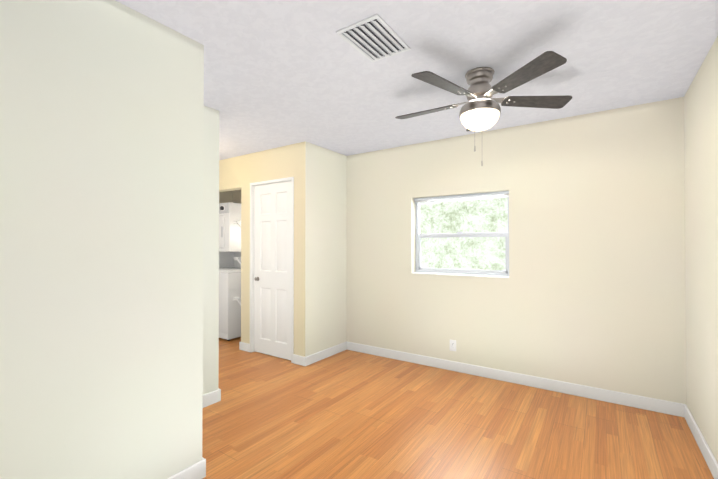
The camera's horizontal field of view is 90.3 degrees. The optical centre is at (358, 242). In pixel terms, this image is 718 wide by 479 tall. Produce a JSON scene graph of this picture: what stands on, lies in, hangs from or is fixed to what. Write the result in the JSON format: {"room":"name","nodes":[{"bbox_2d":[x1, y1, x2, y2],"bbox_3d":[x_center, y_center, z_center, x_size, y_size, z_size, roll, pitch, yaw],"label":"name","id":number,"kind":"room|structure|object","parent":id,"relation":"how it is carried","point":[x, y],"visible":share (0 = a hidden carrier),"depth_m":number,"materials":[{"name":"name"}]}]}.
{"room":"empty living room","nodes":[
{"label":"empty living room","id":0,"kind":"room"},
{"bbox_2d":[0,0,203,478],"bbox_3d":[-1.739,0.087,0.861,0.120,2.440,2.880,0,-1,34],"label":"wall","id":1,"kind":"structure","parent":0,"point":[101,221],"depth_m":1.60,"materials":[{"name":"beige paint"}]},
{"bbox_2d":[167,459,205,478],"bbox_3d":[-1.645,1.257,0.868,0.015,0.100,2.775,0,-1,34],"label":"baseboard left fore","id":2,"kind":"structure","parent":1,"relation":"attached to","point":[197,470],"depth_m":1.95,"materials":[{"name":"white wood"}]},
{"bbox_2d":[219,190,232,202],"bbox_3d":[-2.744,0.126,5.168,0.120,2.440,2.060,0,-1,34],"label":"wall","id":3,"kind":"structure","parent":0,"point":[225,196],"depth_m":5.89,"materials":[{"name":"beige paint"}]},
{"bbox_2d":[233,189,240,202],"bbox_3d":[-1.526,0.131,5.659,1.585,2.440,0.120,0,-1,34],"label":"wall","id":4,"kind":"structure","parent":0,"point":[236,196],"depth_m":5.93,"materials":[{"name":"beige paint"}]},
{"bbox_2d":[219,143,296,354],"bbox_3d":[-1.618,0.121,4.646,2.330,2.440,0.100,0,-1,34],"label":"wall","id":5,"kind":"structure","parent":0,"point":[273,164],"depth_m":4.41,"materials":[{"name":"beige paint"}]},
{"bbox_2d":[239,342,249,351],"bbox_3d":[-1.418,1.290,4.430,0.191,0.100,0.015,0,-1,34],"label":"baseboard","id":6,"kind":"structure","parent":5,"relation":"attached to","point":[243,346],"depth_m":4.42,"materials":[{"name":"white wood"}]},
{"bbox_2d":[250,177,293,362],"bbox_3d":[-1.005,0.301,4.221,0.736,2.073,0.112,0,-1,34],"label":"door frame","id":7,"kind":"structure","parent":5,"relation":"attached to","point":[291,179],"depth_m":4.34,"materials":[{"name":"white wood"}]},
{"bbox_2d":[254,181,290,359],"bbox_3d":[-1.016,0.315,4.204,0.671,2.030,0.082,0,-1,34],"label":"closet door","id":8,"kind":"structure","parent":5,"relation":"in","point":[272,269],"depth_m":4.21,"materials":[{"name":"white paint"}]},
{"bbox_2d":[293,354,303,365],"bbox_3d":[-0.658,1.285,3.914,0.171,0.100,0.015,0,-1,34],"label":"baseboard","id":9,"kind":"structure","parent":5,"relation":"attached to","point":[298,359],"depth_m":3.91,"materials":[{"name":"white wood"}]},
{"bbox_2d":[203,106,346,394],"bbox_3d":[-0.899,0.111,3.524,0.120,2.440,2.470,0,-1,34],"label":"wall","id":10,"kind":"structure","parent":0,"point":[321,248],"depth_m":3.95,"materials":[{"name":"beige paint"}]},
{"bbox_2d":[202,389,220,407],"bbox_3d":[-1.350,1.274,2.728,0.015,0.100,0.665,0,-1,34],"label":"baseboard","id":11,"kind":"structure","parent":10,"relation":"attached to","point":[211,398],"depth_m":2.93,"materials":[{"name":"white wood"}]},
{"bbox_2d":[304,341,346,365],"bbox_3d":[-0.368,1.287,4.176,0.015,0.100,0.775,0,-1,34],"label":"baseboard","id":12,"kind":"structure","parent":10,"relation":"attached to","point":[322,354],"depth_m":4.12,"materials":[{"name":"white wood"}]},
{"bbox_2d":[115,0,717,159],"bbox_3d":[-1.284,-1.171,2.201,5.880,0.100,5.590,0,-1,34],"label":"ceiling","id":13,"kind":"structure","parent":0,"point":[279,73],"depth_m":2.19,"materials":[{"name":"paint"}]},
{"bbox_2d":[336,14,410,61],"bbox_3d":[0.087,-1.113,1.978,0.260,0.018,0.370,0,-1,34],"label":"ceiling vent","id":14,"kind":"object","parent":13,"relation":"in","point":[374,38],"visible":1,"depth_m":1.95,"materials":[{"name":"white metal"}]},
{"bbox_2d":[395,51,571,165],"bbox_3d":[0.762,-0.825,2.380,1.120,0.588,1.168,0,-1,34],"label":"ceiling fan","id":15,"kind":"object","parent":13,"relation":"hanging from","point":[480,110],"visible":1,"depth_m":2.27,"materials":[{"name":"wood"}]},
{"bbox_2d":[202,337,713,478],"bbox_3d":[-1.284,1.369,2.179,5.880,0.100,5.590,0,-1,34],"label":"floor","id":16,"kind":"structure","parent":0,"point":[347,414],"depth_m":2.54,"materials":[{"name":"laminate"}]},
{"bbox_2d":[219,202,240,340],"bbox_3d":[-1.878,0.398,5.311,0.690,1.900,0.707,0,-1,34],"label":"laundry","id":17,"kind":"object","parent":16,"relation":"on","point":[229,276],"visible":0.42,"depth_m":4.93,"materials":[{"name":"white metal"}]},
{"bbox_2d":[347,97,685,403],"bbox_3d":[0.804,0.115,3.963,4.175,2.440,0.170,0,-1,34],"label":"wall","id":18,"kind":"structure","parent":0,"point":[590,291],"depth_m":3.23,"materials":[{"name":"beige paint"}]},
{"bbox_2d":[450,340,455,350],"bbox_3d":[0.979,1.071,3.727,0.070,0.114,0.009,0,-1,34],"label":"wall outlet","id":19,"kind":"object","parent":18,"relation":"attached to","point":[452,345],"visible":1,"depth_m":3.72,"materials":[{"name":"white plastic"}]},
{"bbox_2d":[411,191,508,277],"bbox_3d":[1.054,-0.081,3.776,1.030,0.850,0.162,0,-1,34],"label":"window","id":20,"kind":"structure","parent":18,"relation":"in","point":[500,273],"depth_m":3.79,"materials":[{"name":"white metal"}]},
{"bbox_2d":[347,342,683,416],"bbox_3d":[1.159,1.282,3.600,3.160,0.100,0.015,0,-1,34],"label":"baseboard","id":21,"kind":"structure","parent":18,"relation":"attached to","point":[647,403],"depth_m":3.28,"materials":[{"name":"white wood"}]},
{"bbox_2d":[684,36,717,462],"bbox_3d":[1.079,0.084,0.544,0.120,2.440,5.520,0,-1,34],"label":"wall","id":22,"kind":"structure","parent":0,"point":[701,179],"depth_m":2.25,"materials":[{"name":"beige paint"}]},
{"bbox_2d":[684,404,717,478],"bbox_3d":[1.009,1.254,0.551,0.015,0.100,5.230,0,-1,34],"label":"baseboard","id":23,"kind":"structure","parent":22,"relation":"attached to","point":[708,455],"depth_m":2.24,"materials":[{"name":"white wood"}]},
{"bbox_3d":[-1.164,0.124,4.870,0.100,2.440,0.780,0,-1,34],"label":"wall","id":24,"kind":"structure","parent":0,"visible":0},
{"bbox_2d":[233,220,240,304],"bbox_3d":[-1.350,0.375,5.044,0.409,1.354,0.696,0,-1,34],"label":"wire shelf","id":25,"kind":"object","parent":24,"relation":"attached to","point":[236,258],"visible":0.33,"depth_m":4.83,"materials":[{"name":"white metal"}]},
{"label":"outside","id":26,"kind":"structure","parent":0,"visible":0},
{"bbox_2d":[420,197,507,269],"bbox_3d":[2.430,-0.649,5.659,10.500,6.000,0.050,0,-1,34],"label":"window glass","id":27,"kind":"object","parent":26,"point":[457,261],"depth_m":6.05,"materials":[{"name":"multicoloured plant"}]}
]}

